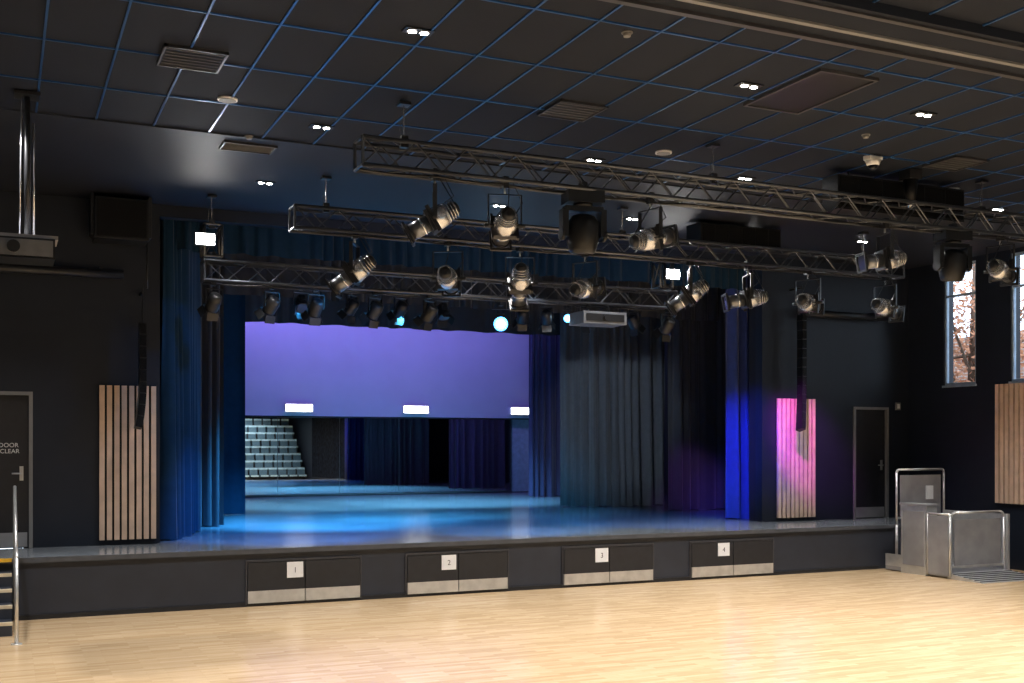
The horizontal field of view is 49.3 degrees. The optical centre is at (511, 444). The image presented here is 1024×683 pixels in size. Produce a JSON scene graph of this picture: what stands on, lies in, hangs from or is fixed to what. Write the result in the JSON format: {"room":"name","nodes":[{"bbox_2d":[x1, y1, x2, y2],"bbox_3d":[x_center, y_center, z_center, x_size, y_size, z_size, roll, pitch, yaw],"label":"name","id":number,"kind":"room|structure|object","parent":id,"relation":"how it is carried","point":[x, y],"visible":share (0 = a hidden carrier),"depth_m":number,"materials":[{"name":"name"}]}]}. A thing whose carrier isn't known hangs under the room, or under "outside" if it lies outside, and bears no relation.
{"room":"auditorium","nodes":[
{"label":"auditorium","id":0,"kind":"room"},
{"bbox_2d":[219,140,277,154],"bbox_3d":[-3.136,-3.535,13.250,0.620,0.030,0.360,0,0,-25],"label":"ceiling air vent","id":1,"kind":"object","parent":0,"point":[228,145],"depth_m":13.24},
{"bbox_2d":[245,295,268,321],"bbox_3d":[-5.493,-2.930,23.999,0.492,0.571,0.052,0,0,-25],"label":"curtain","id":2,"kind":"object","parent":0,"point":[252,302],"depth_m":23.94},
{"bbox_2d":[224,266,338,284],"label":"lighting truss","id":3,"kind":"object","parent":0,"point":[245,273],"depth_m":20.58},
{"bbox_2d":[224,253,342,266],"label":"curtain","id":4,"kind":"object","parent":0,"point":[243,257],"depth_m":20.61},
{"bbox_2d":[275,297,311,324],"bbox_3d":[-4.771,-2.924,24.330,0.792,0.571,0.052,0,0,-25],"label":"curtain","id":5,"kind":"object","parent":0,"point":[284,313],"depth_m":24.29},
{"bbox_2d":[319,299,371,326],"bbox_3d":[-3.708,-2.926,24.819,1.191,0.576,0.052,0,0,-25],"label":"curtain","id":6,"kind":"object","parent":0,"point":[329,316],"depth_m":24.75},
{"bbox_2d":[224,286,511,310],"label":"curtain","id":7,"kind":"object","parent":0,"point":[233,290],"depth_m":21.30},
{"bbox_2d":[256,491,528,496],"bbox_3d":[-4.974,-1.950,32.158,17.200,6.800,0.200,0,0,-25],"label":"wall","id":8,"kind":"structure","parent":0,"point":[511,491],"depth_m":32.54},
{"bbox_2d":[511,419,528,491],"bbox_3d":[0.590,0.315,34.538,1.300,2.230,0.080,0,0,-25],"label":"wall panel","id":9,"kind":"object","parent":8,"relation":"attached to","point":[519,428],"visible":0.36,"depth_m":34.33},
{"bbox_2d":[351,276,441,291],"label":"curtain","id":10,"kind":"object","parent":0,"point":[368,281],"depth_m":21.55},
{"bbox_2d":[367,264,435,273],"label":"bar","id":11,"kind":"object","parent":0,"point":[424,269],"depth_m":21.61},
{"bbox_2d":[378,303,424,329],"bbox_3d":[-2.517,-2.923,25.365,1.100,0.572,0.052,0,0,-25],"label":"curtain","id":12,"kind":"object","parent":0,"point":[413,310],"depth_m":25.41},
{"bbox_2d":[0,191,907,547],"bbox_3d":[-0.430,-1.950,18.729,18.450,6.800,0.200,0,0,-25],"label":"wall","id":13,"kind":"structure","parent":0,"point":[62,338],"depth_m":16.36,"materials":[{"name":"black paint"}]},
{"bbox_2d":[0,391,32,547],"bbox_3d":[-7.239,0.350,15.525,1.040,2.200,0.141,0,0,-25],"label":"door","id":14,"kind":"structure","parent":13,"relation":"in","point":[16,407],"depth_m":15.65,"materials":[{"name":"wood"}]},
{"bbox_2d":[0,263,123,279],"bbox_3d":[-7.128,-2.468,15.425,3.320,0.165,0.214,0,0,-25],"label":"pipe","id":15,"kind":"object","parent":13,"relation":"attached to","point":[4,268],"depth_m":15.70,"materials":[{"name":"black metal"}]},
{"bbox_2d":[99,385,155,539],"bbox_3d":[-5.585,0.255,16.211,0.780,2.230,0.075,0,0,-25],"label":"panel","id":16,"kind":"object","parent":13,"relation":"attached to","point":[127,454],"visible":0.95,"depth_m":16.19,"materials":[{"name":"brown wood"}]},
{"bbox_2d":[134,288,146,429],"bbox_3d":[-5.373,-1.234,16.069,0.174,2.031,0.506,0,0,-25],"label":"speaker","id":17,"kind":"object","parent":13,"relation":"attached to","point":[142,327],"visible":1,"depth_m":15.92},
{"bbox_2d":[776,398,814,517],"bbox_3d":[5.411,0.250,21.261,0.880,2.260,0.075,0,0,-25],"label":"panel","id":18,"kind":"object","parent":13,"relation":"attached to","point":[795,450],"visible":0.92,"depth_m":21.22,"materials":[{"name":"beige wood"}]},
{"bbox_2d":[789,285,806,431],"bbox_3d":[5.344,-1.620,20.939,0.270,2.759,0.599,0,0,-25],"label":"speaker","id":19,"kind":"object","parent":13,"relation":"attached to","point":[802,318],"visible":0.94,"depth_m":20.85},
{"bbox_2d":[807,311,888,320],"bbox_3d":[6.449,-2.528,21.660,2.100,0.165,0.214,0,0,-25],"label":"pipe","id":20,"kind":"object","parent":13,"relation":"attached to","point":[827,314],"depth_m":21.61,"materials":[{"name":"black metal"}]},
{"bbox_2d":[853,407,888,518],"bbox_3d":[7.087,0.350,22.104,0.890,2.200,0.141,0,0,-25],"label":"door","id":21,"kind":"structure","parent":13,"relation":"in","point":[870,424],"depth_m":22.11,"materials":[{"name":"wood"}]},
{"bbox_2d":[28,492,883,547],"bbox_3d":[-1.990,1.850,25.661,17.200,0.800,14.100,0,0,-25],"label":"floor","id":22,"kind":"structure","parent":0,"point":[287,517],"depth_m":22.61,"materials":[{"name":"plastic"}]},
{"bbox_2d":[160,219,200,539],"bbox_3d":[-5.191,-1.127,17.849,0.286,5.147,1.959,0,0,1],"label":"curtain","id":23,"kind":"object","parent":22,"relation":"on","point":[181,285],"visible":0.92,"depth_m":17.10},
{"bbox_2d":[160,219,223,526],"bbox_3d":[-6.245,-1.252,19.374,2.407,5.397,0.206,0,0,-25],"label":"curtain","id":24,"kind":"object","parent":22,"relation":"on","point":[212,332],"visible":0.11,"depth_m":19.75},
{"bbox_2d":[224,294,244,513],"bbox_3d":[-6.970,-1.351,22.676,3.048,5.597,0.255,0,0,-25],"label":"curtain","id":25,"kind":"object","parent":22,"relation":"on","point":[234,305],"visible":0.09,"depth_m":23.24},
{"bbox_2d":[245,417,510,496],"bbox_3d":[-4.941,0.315,31.965,10.800,2.230,0.060,0,0,-25],"label":"wall mirror","id":26,"kind":"object","parent":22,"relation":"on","point":[285,456],"visible":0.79,"depth_m":32.37,"materials":[{"name":"clear glass"}]},
{"bbox_2d":[529,334,559,496],"bbox_3d":[1.394,-1.452,31.463,2.020,5.797,0.254,0,0,-28],"label":"curtain","id":27,"kind":"object","parent":22,"relation":"on","point":[544,351],"visible":0.4,"depth_m":31.21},
{"bbox_2d":[560,312,664,506],"bbox_3d":[2.460,-1.351,26.369,2.678,5.597,0.422,0,0,-16],"label":"curtain","id":28,"kind":"object","parent":22,"relation":"on","point":[612,381],"visible":0.69,"depth_m":26.22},
{"bbox_2d":[667,319,725,509],"bbox_3d":[4.300,-1.252,24.851,1.879,5.397,0.216,0,0,-25],"label":"curtain","id":29,"kind":"object","parent":22,"relation":"on","point":[696,349],"visible":0.57,"depth_m":24.77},
{"bbox_2d":[725,270,748,518],"bbox_3d":[4.830,-1.127,22.046,1.439,5.147,0.267,0,0,-29],"label":"curtain","id":30,"kind":"object","parent":22,"relation":"on","point":[736,319],"visible":0.31,"depth_m":21.79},
{"bbox_2d":[458,282,511,296],"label":"curtain","id":31,"kind":"object","parent":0,"point":[475,290],"depth_m":22.26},
{"bbox_2d":[461,270,510,278],"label":"curtain","id":32,"kind":"object","parent":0,"point":[476,273],"depth_m":22.27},
{"bbox_2d":[431,307,559,335],"bbox_3d":[-0.361,-2.923,26.356,3.304,0.576,0.052,0,0,-25],"label":"curtain","id":33,"kind":"object","parent":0,"point":[471,319],"depth_m":26.25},
{"bbox_2d":[0,0,1023,224],"bbox_3d":[6.174,-3.600,4.348,18.850,0.100,23.150,0,0,-25],"label":"ceiling","id":34,"kind":"structure","parent":0,"point":[473,25],"depth_m":10.98,"materials":[{"name":"tile"}]},
{"bbox_2d":[0,89,57,266],"bbox_3d":[-4.880,-2.693,11.201,0.580,1.685,0.570,0,0,-25],"label":"ceiling projector","id":35,"kind":"object","parent":34,"relation":"hanging from","point":[26,248],"depth_m":11.20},
{"bbox_2d":[89,192,151,246],"bbox_3d":[-5.569,-3.210,15.866,0.820,0.640,0.515,0,0,-25],"label":"speaker","id":36,"kind":"object","parent":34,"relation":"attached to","point":[112,220],"visible":1,"depth_m":15.65,"materials":[{"name":"black plastic"}]},
{"bbox_2d":[146,244,147,288],"bbox_3d":[-5.245,-2.565,16.023,0.028,0.630,0.028,0,0,-25],"label":"cable conduit","id":37,"kind":"object","parent":36,"relation":"attached to","point":[146,244],"visible":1,"depth_m":16.01,"materials":[{"name":"black metal"}]},
{"bbox_2d":[156,43,228,73],"bbox_3d":[-2.928,-3.535,10.210,0.560,0.030,0.560,0,0,-25],"label":"ceiling air vent","id":38,"kind":"object","parent":34,"relation":"attached to","point":[171,55],"depth_m":10.19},
{"bbox_2d":[218,96,237,103],"bbox_3d":[-2.914,-3.537,11.426,0.200,0.026,0.200,0,0,-25],"label":"ceiling speaker","id":39,"kind":"object","parent":34,"relation":"attached to","point":[224,99],"depth_m":11.39},
{"bbox_2d":[309,123,334,129],"bbox_3d":[-2.117,-3.534,12.398,0.260,0.020,0.130,0,0,-25],"label":"recessed light","id":40,"kind":"object","parent":34,"relation":"in","point":[319,126],"visible":1,"depth_m":12.37,"materials":[{"name":"black metal"}]},
{"bbox_2d":[401,26,434,36],"bbox_3d":[-0.802,-3.534,9.535,0.260,0.020,0.130,0,0,-25],"label":"recessed light","id":41,"kind":"object","parent":34,"relation":"in","point":[407,29],"visible":1,"depth_m":9.51,"materials":[{"name":"black metal"}]},
{"bbox_2d":[200,194,677,310],"bbox_3d":[-0.816,-2.892,17.342,7.840,1.267,0.328,0,0,-25],"label":"lighting truss","id":42,"kind":"object","parent":34,"relation":"hanging from","point":[217,259],"visible":0.84,"depth_m":16.88,"materials":[{"name":"metal"}]},
{"bbox_2d":[194,232,215,246],"bbox_3d":[-4.309,-2.870,15.613,0.280,0.180,0.186,0,0,-25],"label":"floodlight","id":43,"kind":"object","parent":42,"relation":"attached to","point":[200,238],"visible":1,"depth_m":15.53,"materials":[{"name":"white metal"}]},
{"bbox_2d":[197,277,222,320],"bbox_3d":[-4.260,-2.062,15.826,0.305,0.607,0.405,0,0,-41],"label":"spotlight","id":44,"kind":"object","parent":42,"relation":"hanging from","point":[214,300],"visible":1,"depth_m":15.75,"materials":[{"name":"black metal"}]},
{"bbox_2d":[254,281,279,323],"bbox_3d":[-3.521,-2.062,16.162,0.406,0.607,0.305,0,0,42],"label":"spotlight","id":45,"kind":"object","parent":42,"relation":"hanging from","point":[271,303],"visible":1,"depth_m":16.08,"materials":[{"name":"black metal"}]},
{"bbox_2d":[301,284,324,325],"bbox_3d":[-2.927,-2.062,16.445,0.316,0.607,0.412,0,0,-25],"label":"spotlight","id":46,"kind":"object","parent":42,"relation":"hanging from","point":[314,310],"visible":1,"depth_m":16.37,"materials":[{"name":"black metal"}]},
{"bbox_2d":[358,287,383,328],"bbox_3d":[-2.101,-2.062,16.816,0.405,0.607,0.305,0,0,45],"label":"spotlight","id":47,"kind":"object","parent":42,"relation":"hanging from","point":[375,308],"visible":1,"depth_m":16.74,"materials":[{"name":"black metal"}]},
{"bbox_2d":[413,291,437,330],"bbox_3d":[-1.314,-2.062,17.174,0.406,0.607,0.305,0,0,39],"label":"spotlight","id":48,"kind":"object","parent":42,"relation":"hanging from","point":[430,311],"visible":1,"depth_m":17.10,"materials":[{"name":"black metal"}]},
{"bbox_2d":[569,304,626,327],"bbox_3d":[1.427,-2.140,18.339,0.800,0.340,0.560,0,0,-25],"label":"projector","id":49,"kind":"object","parent":42,"relation":"attached to","point":[585,318],"visible":1,"depth_m":18.18,"materials":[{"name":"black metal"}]},
{"bbox_2d":[653,309,674,341],"bbox_3d":[2.599,-2.062,18.983,0.315,0.607,0.412,0,0,-25],"label":"spotlight","id":50,"kind":"object","parent":42,"relation":"hanging from","point":[667,324],"visible":0.98,"depth_m":18.91,"materials":[{"name":"black metal"}]},
{"bbox_2d":[663,268,679,280],"bbox_3d":[2.670,-2.870,18.818,0.280,0.180,0.186,0,0,-25],"label":"floodlight","id":51,"kind":"object","parent":42,"relation":"attached to","point":[668,274],"visible":1,"depth_m":18.73,"materials":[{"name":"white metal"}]},
{"bbox_2d":[0,0,1023,223],"bbox_3d":[4.890,-3.549,7.143,18.450,0.022,16.900,0,0,-25],"label":"grid","id":52,"kind":"object","parent":34,"relation":"attached to","point":[207,12],"depth_m":11.09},
{"bbox_2d":[0,107,1023,268],"bbox_3d":[0.446,-3.590,16.821,18.850,0.120,4.400,0,0,-25],"label":"ceiling soffit","id":53,"kind":"structure","parent":34,"relation":"attached to","point":[76,156],"depth_m":15.23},
{"bbox_2d":[537,99,607,121],"bbox_3d":[0.637,-3.535,11.792,0.560,0.030,0.560,0,0,-25],"label":"ceiling air vent","id":54,"kind":"object","parent":34,"relation":"in","point":[564,109],"depth_m":11.77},
{"bbox_2d":[288,176,904,280],"bbox_3d":[1.823,-3.142,16.639,10.332,0.767,0.328,0,0,-25],"label":"lighting truss","id":55,"kind":"object","parent":34,"relation":"hanging from","point":[325,208],"visible":0.8,"depth_m":16.21,"materials":[{"name":"metal"}]},
{"bbox_2d":[324,227,376,298],"bbox_3d":[-2.171,-2.425,14.849,0.674,0.930,0.544,0,0,-25],"label":"spotlight","id":56,"kind":"object","parent":55,"relation":"hanging from","point":[356,271],"visible":0.99,"depth_m":14.75,"materials":[{"name":"black metal"}]},
{"bbox_2d":[430,235,465,296],"bbox_3d":[-0.882,-2.489,15.430,0.504,0.802,0.722,0,0,5],"label":"spotlight","id":57,"kind":"object","parent":55,"relation":"hanging from","point":[448,280],"visible":1,"depth_m":15.35,"materials":[{"name":"black metal"}]},
{"bbox_2d":[502,241,537,311],"bbox_3d":[0.090,-2.403,15.910,0.496,0.973,0.637,0,0,-25],"label":"spotlight","id":58,"kind":"object","parent":55,"relation":"hanging from","point":[520,284],"visible":1,"depth_m":15.80,"materials":[{"name":"black metal"}]},
{"bbox_2d":[569,255,606,300],"bbox_3d":[1.099,-2.507,16.354,0.715,0.765,0.548,0,0,-25],"label":"spotlight","id":59,"kind":"object","parent":55,"relation":"hanging from","point":[594,287],"visible":0.96,"depth_m":16.18,"materials":[{"name":"black metal"}]},
{"bbox_2d":[664,255,709,317],"bbox_3d":[2.646,-2.425,17.061,0.674,0.930,0.544,0,0,-25],"label":"spotlight","id":60,"kind":"object","parent":55,"relation":"hanging from","point":[690,294],"visible":0.99,"depth_m":16.96,"materials":[{"name":"black metal"}]},
{"bbox_2d":[721,260,768,312],"bbox_3d":[3.653,-2.489,17.490,0.734,0.802,0.511,0,0,-25],"label":"spotlight","id":61,"kind":"object","parent":55,"relation":"hanging from","point":[748,297],"visible":0.99,"depth_m":17.41,"materials":[{"name":"black metal"}]},
{"bbox_2d":[792,265,824,315],"bbox_3d":[4.804,-2.504,18.053,0.710,0.772,0.545,0,0,-25],"label":"spotlight","id":62,"kind":"object","parent":55,"relation":"hanging from","point":[807,303],"visible":0.98,"depth_m":17.89,"materials":[{"name":"black metal"}]},
{"bbox_2d":[870,272,905,322],"bbox_3d":[6.294,-2.483,18.692,0.738,0.814,0.500,0,0,-25],"label":"spotlight","id":63,"kind":"object","parent":55,"relation":"hanging from","point":[883,308],"visible":1,"depth_m":18.56,"materials":[{"name":"black metal"}]},
{"bbox_2d":[655,150,671,155],"bbox_3d":[1.835,-3.537,13.497,0.200,0.026,0.200,0,0,-25],"label":"ceiling speaker","id":64,"kind":"object","parent":34,"relation":"attached to","point":[659,152],"depth_m":13.45},
{"bbox_2d":[353,100,1023,242],"bbox_3d":[3.675,-3.142,13.682,11.532,0.767,0.328,0,0,-25],"label":"lighting truss","id":65,"kind":"object","parent":34,"relation":"hanging from","point":[403,141],"visible":0.94,"depth_m":12.77,"materials":[{"name":"metal"}]},
{"bbox_2d":[401,168,459,246],"bbox_3d":[-0.857,-2.478,11.610,0.624,0.795,0.446,0,0,-25],"label":"spotlight","id":66,"kind":"object","parent":65,"relation":"hanging from","point":[436,218],"visible":1,"depth_m":11.53,"materials":[{"name":"black metal"}]},
{"bbox_2d":[484,176,524,251],"bbox_3d":[-0.098,-2.499,12.002,0.438,0.752,0.644,0,0,-25],"label":"spotlight","id":67,"kind":"object","parent":65,"relation":"hanging from","point":[504,226],"visible":1,"depth_m":11.92,"materials":[{"name":"black metal"}]},
{"bbox_2d":[558,181,606,254],"bbox_3d":[0.786,-2.507,12.355,0.538,0.805,0.374,0,0,-25],"label":"moving-head light","id":68,"kind":"object","parent":65,"relation":"hanging from","point":[583,231],"visible":0.98,"depth_m":12.24,"materials":[{"name":"black metal"}]},
{"bbox_2d":[629,192,679,253],"bbox_3d":[1.613,-2.541,12.735,0.645,0.669,0.442,0,0,-25],"label":"spotlight","id":69,"kind":"object","parent":65,"relation":"hanging from","point":[656,237],"visible":0.98,"depth_m":12.62,"materials":[{"name":"black metal"}]},
{"bbox_2d":[855,218,906,273],"bbox_3d":[4.701,-2.530,14.153,0.644,0.691,0.438,0,0,-25],"label":"spotlight","id":70,"kind":"object","parent":65,"relation":"hanging from","point":[888,258],"visible":0.98,"depth_m":14.08,"materials":[{"name":"black metal"}]},
{"bbox_2d":[933,223,972,281],"bbox_3d":[5.793,-2.521,14.654,0.513,0.768,0.357,0,0,-25],"label":"moving-head light","id":71,"kind":"object","parent":65,"relation":"hanging from","point":[952,264],"visible":1,"depth_m":14.55,"materials":[{"name":"black metal"}]},
{"bbox_2d":[983,231,1018,286],"bbox_3d":[6.612,-2.524,15.040,0.643,0.701,0.447,0,0,-25],"label":"spotlight","id":72,"kind":"object","parent":65,"relation":"hanging from","point":[998,270],"visible":0.99,"depth_m":14.92,"materials":[{"name":"black metal"}]},
{"bbox_2d":[687,222,780,252],"bbox_3d":[3.574,-3.350,17.917,1.550,0.360,0.418,0,0,-25],"label":"speaker","id":73,"kind":"object","parent":34,"relation":"hanging from","point":[704,231],"visible":0.88,"depth_m":17.69,"materials":[{"name":"black plastic"}]},
{"bbox_2d":[734,81,763,89],"bbox_3d":[2.333,-3.534,10.975,0.260,0.020,0.130,0,0,-25],"label":"recessed light","id":74,"kind":"object","parent":34,"relation":"in","point":[742,84],"visible":1,"depth_m":10.95,"materials":[{"name":"black metal"}]},
{"bbox_2d":[743,68,878,114],"bbox_3d":[2.977,-3.535,11.188,0.710,0.030,1.210,0,0,-25],"label":"access hatch","id":75,"kind":"object","parent":34,"relation":"in","point":[821,86],"depth_m":11.15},
{"bbox_2d":[599,0,1023,80],"bbox_3d":[3.726,-3.495,9.678,18.450,0.110,0.680,0,0,-25],"label":"beam","id":76,"kind":"structure","parent":34,"relation":"attached to","point":[865,25],"depth_m":9.28,"materials":[{"name":"painted metal"},{"name":"aluminium"}]},
{"bbox_2d":[863,155,882,170],"bbox_3d":[4.437,-3.465,13.702,0.200,0.170,0.200,0,0,-25],"label":"security camera","id":77,"kind":"object","parent":34,"relation":"attached to","point":[872,162],"depth_m":13.65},
{"bbox_2d":[822,172,963,225],"bbox_3d":[5.071,-3.270,14.753,2.170,0.520,0.318,0,0,-25],"label":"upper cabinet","id":78,"kind":"object","parent":34,"relation":"hanging from","point":[837,182],"visible":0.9,"depth_m":14.53,"materials":[{"name":"black plastic"}]},
{"bbox_2d":[899,168,921,207],"bbox_3d":[5.129,-3.290,14.350,0.200,0.480,0.200,0,0,-25],"label":"chain hoist","id":79,"kind":"object","parent":34,"relation":"hanging from","point":[910,177],"visible":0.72,"depth_m":14.28,"materials":[{"name":"black metal"}]},
{"bbox_2d":[910,111,937,117],"bbox_3d":[4.405,-3.534,11.926,0.260,0.020,0.130,0,0,-25],"label":"recessed light","id":80,"kind":"object","parent":34,"relation":"in","point":[917,113],"visible":1,"depth_m":11.90,"materials":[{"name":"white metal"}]},
{"bbox_2d":[922,155,989,171],"bbox_3d":[5.565,-3.535,14.000,0.560,0.030,0.560,0,0,-25],"label":"ceiling air vent","id":81,"kind":"object","parent":34,"relation":"in","point":[954,163],"depth_m":13.98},
{"bbox_2d":[0,568,1023,682],"bbox_3d":[5.612,2.300,5.571,18.850,0.100,25.840,0,0,-25],"label":"floor","id":82,"kind":"structure","parent":0,"point":[883,625],"depth_m":12.96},
{"bbox_2d":[0,558,12,636],"bbox_3d":[-6.999,1.847,13.269,1.915,0.806,1.207,0,0,-25],"label":"stairs","id":83,"kind":"structure","parent":82,"relation":"on","point":[6,623],"depth_m":13.59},
{"bbox_2d":[11,485,21,645],"bbox_3d":[-5.941,1.381,13.343,0.120,1.737,1.830,0,0,-25],"label":"stair handrail","id":84,"kind":"object","parent":82,"relation":"on","point":[15,535],"visible":1,"depth_m":13.01,"materials":[{"name":"silver metal"}]},
{"bbox_2d":[0,517,900,620],"bbox_3d":[-0.073,1.849,17.950,18.450,0.802,1.515,0,0,-25],"label":"stage apron","id":85,"kind":"object","parent":82,"relation":"on","point":[52,580],"visible":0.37,"depth_m":16.33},
{"bbox_2d":[245,555,361,604],"bbox_3d":[-2.940,1.913,15.831,1.670,0.615,0.054,0,0,-25],"label":"hatch","id":86,"kind":"object","parent":85,"relation":"attached to","point":[284,580],"visible":1,"depth_m":15.80,"materials":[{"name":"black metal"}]},
{"bbox_2d":[19,566,878,620],"bbox_3d":[0.155,2.220,17.273,14.300,0.060,0.025,0,0,-25],"label":"baseboard","id":87,"kind":"structure","parent":85,"relation":"attached to","point":[400,595],"depth_m":16.36,"materials":[{"name":"black metal"}]},
{"bbox_2d":[405,549,508,594],"bbox_3d":[-0.809,1.913,16.809,1.680,0.615,0.054,0,0,-25],"label":"hatch","id":88,"kind":"object","parent":85,"relation":"attached to","point":[489,569],"visible":1,"depth_m":16.78,"materials":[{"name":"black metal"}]},
{"bbox_2d":[561,543,653,585],"bbox_3d":[1.559,1.913,17.896,1.690,0.615,0.054,0,0,-25],"label":"hatch","id":89,"kind":"object","parent":85,"relation":"attached to","point":[627,562],"visible":1,"depth_m":17.86,"materials":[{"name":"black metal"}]},
{"bbox_2d":[689,538,773,578],"bbox_3d":[3.744,1.913,18.900,1.720,0.615,0.054,0,0,-25],"label":"hatch","id":90,"kind":"object","parent":85,"relation":"attached to","point":[741,556],"visible":1,"depth_m":18.87,"materials":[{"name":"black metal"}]},
{"bbox_2d":[885,468,1023,583],"bbox_3d":[7.839,1.339,19.454,1.565,1.822,2.315,0,0,-25],"label":"lift","id":91,"kind":"object","parent":82,"relation":"on","point":[970,546],"visible":1,"depth_m":19.27,"materials":[{"name":"silver metal"}]},
{"bbox_2d":[530,274,582,282],"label":"curtain","id":92,"kind":"object","parent":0,"point":[537,278],"depth_m":22.96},
{"bbox_2d":[526,284,682,305],"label":"curtain","id":93,"kind":"object","parent":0,"point":[546,292],"depth_m":23.52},
{"bbox_2d":[528,287,724,321],"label":"curtain","id":94,"kind":"object","parent":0,"point":[708,306],"depth_m":24.38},
{"bbox_2d":[601,279,662,288],"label":"curtain","id":95,"kind":"object","parent":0,"point":[636,284],"depth_m":23.74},
{"bbox_2d":[664,342,668,494],"bbox_3d":[5.790,-1.950,29.564,0.200,6.800,13.900,0,0,-25],"label":"wall","id":96,"kind":"structure","parent":0,"point":[666,489],"depth_m":32.21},
{"bbox_2d":[749,270,755,520],"bbox_3d":[6.702,-1.950,22.225,4.670,6.800,0.200,0,0,-25],"label":"wall","id":97,"kind":"structure","parent":0,"point":[752,312],"depth_m":21.25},
{"bbox_2d":[177,221,743,289],"bbox_3d":[-0.325,-3.454,19.161,10.485,0.992,0.172,0,0,-25],"label":"valance curtain","id":98,"kind":"object","parent":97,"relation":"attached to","point":[253,241],"visible":0.34,"depth_m":18.64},
{"bbox_2d":[908,247,1023,570],"bbox_3d":[13.805,-0.750,10.136,0.250,6.000,27.300,0,0,-25],"label":"wall","id":99,"kind":"structure","parent":0,"point":[952,429],"depth_m":21.29,"materials":[{"name":"black paint"}]},
{"bbox_2d":[942,261,976,387],"bbox_3d":[8.573,-2.290,21.301,0.120,2.360,0.820,0,0,-25],"label":"window","id":100,"kind":"structure","parent":99,"relation":"in","point":[960,297],"depth_m":21.32,"materials":[{"name":"glass"}]},
{"bbox_2d":[995,383,1023,503],"bbox_3d":[9.154,-0.025,19.873,0.075,2.170,1.280,0,0,-25],"label":"panel","id":101,"kind":"object","parent":99,"relation":"attached to","point":[1009,398],"visible":1,"depth_m":20.18,"materials":[{"name":"brown wood"}]},
{"bbox_2d":[1008,251,1023,383],"bbox_3d":[9.228,-2.290,19.874,0.120,2.360,0.820,0,0,-25],"label":"window","id":102,"kind":"structure","parent":99,"relation":"in","point":[1017,290],"depth_m":20.12,"materials":[{"name":"glass"}]},
{"bbox_3d":[-2.032,-5.400,25.752,17.600,0.100,14.300,0,0,-25],"label":"ceiling","id":103,"kind":"structure","parent":0,"visible":0},
{"bbox_2d":[245,322,528,419],"bbox_3d":[-4.333,-3.065,32.079,12.100,4.570,0.059,0,0,-25],"label":"screen","id":104,"kind":"object","parent":103,"relation":"hanging from","point":[342,371],"visible":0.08,"depth_m":32.35,"materials":[{"name":"fabric"}]},
{"bbox_2d":[284,404,312,411],"bbox_3d":[-5.973,-1.035,31.218,0.800,0.230,0.155,0,0,-25],"label":"wall light","id":105,"kind":"object","parent":104,"relation":"attached to","point":[287,407],"visible":1,"depth_m":31.14,"materials":[{"name":"white plastic"}]},
{"bbox_2d":[402,405,428,413],"bbox_3d":[-2.829,-1.035,32.662,0.800,0.230,0.155,0,0,-25],"label":"wall light","id":106,"kind":"object","parent":104,"relation":"attached to","point":[405,409],"visible":1,"depth_m":32.59,"materials":[{"name":"white plastic"}]},
{"bbox_2d":[509,407,528,414],"bbox_3d":[0.297,-1.035,34.098,0.800,0.230,0.155,0,0,-25],"label":"wall light","id":107,"kind":"object","parent":104,"relation":"attached to","point":[512,410],"visible":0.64,"depth_m":33.98,"materials":[{"name":"white plastic"}]},
{"bbox_2d":[236,254,685,309],"bbox_3d":[-0.663,-4.028,20.493,9.100,2.645,0.049,0,0,-25],"label":"pipe","id":108,"kind":"object","parent":103,"relation":"hanging from","point":[236,254],"visible":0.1,"depth_m":21.14,"materials":[{"name":"black metal"}]},
{"bbox_2d":[293,283,309,319],"bbox_3d":[-3.589,-2.463,19.077,0.320,0.633,0.431,0,0,-25],"label":"spotlight","id":109,"kind":"object","parent":108,"relation":"hanging from","point":[300,301],"visible":0.73,"depth_m":19.05,"materials":[{"name":"black metal"}]},
{"bbox_2d":[337,286,359,322],"bbox_3d":[-2.850,-2.459,19.549,0.419,0.642,0.320,0,0,35],"label":"spotlight","id":110,"kind":"object","parent":108,"relation":"hanging from","point":[352,304],"visible":0.98,"depth_m":19.46,"materials":[{"name":"black metal"}]},
{"bbox_2d":[386,289,407,324],"bbox_3d":[-2.023,-2.463,19.939,0.320,0.633,0.432,0,0,-40],"label":"spotlight","id":111,"kind":"object","parent":108,"relation":"hanging from","point":[401,307],"visible":0.97,"depth_m":19.86,"materials":[{"name":"black metal"}]},
{"bbox_2d":[435,292,454,326],"bbox_3d":[-1.229,-2.459,20.168,0.320,0.643,0.393,0,0,-25],"label":"spotlight","id":112,"kind":"object","parent":108,"relation":"hanging from","point":[443,313],"visible":0.94,"depth_m":20.16,"materials":[{"name":"black metal"}]},
{"bbox_2d":[491,302,510,331],"bbox_3d":[-0.208,-2.417,20.700,0.364,0.656,0.400,0,0,-1],"label":"light","id":113,"kind":"object","parent":108,"relation":"hanging from","point":[500,323],"visible":0.94,"depth_m":20.53,"materials":[{"name":"black metal"}]},
{"bbox_2d":[512,305,529,330],"bbox_3d":[0.190,-2.461,20.954,0.320,0.639,0.427,0,0,-10],"label":"spotlight","id":114,"kind":"object","parent":108,"relation":"hanging from","point":[522,317],"visible":0.78,"depth_m":20.89,"materials":[{"name":"black metal"}]},
{"bbox_2d":[539,298,555,331],"bbox_3d":[0.661,-2.459,21.162,0.320,0.642,0.418,0,0,5],"label":"spotlight","id":115,"kind":"object","parent":108,"relation":"hanging from","point":[546,315],"visible":0.98,"depth_m":21.07,"materials":[{"name":"black metal"}]},
{"bbox_2d":[577,300,594,332],"bbox_3d":[1.410,-2.463,21.372,0.320,0.633,0.431,0,0,-25],"label":"spotlight","id":116,"kind":"object","parent":108,"relation":"hanging from","point":[583,329],"visible":0.18,"depth_m":21.38,"materials":[{"name":"black metal"}]},
{"bbox_2d":[627,303,645,335],"bbox_3d":[2.419,-2.459,21.944,0.320,0.642,0.418,0,0,35],"label":"spotlight","id":117,"kind":"object","parent":108,"relation":"hanging from","point":[633,320],"visible":0.94,"depth_m":21.86,"materials":[{"name":"black metal"}]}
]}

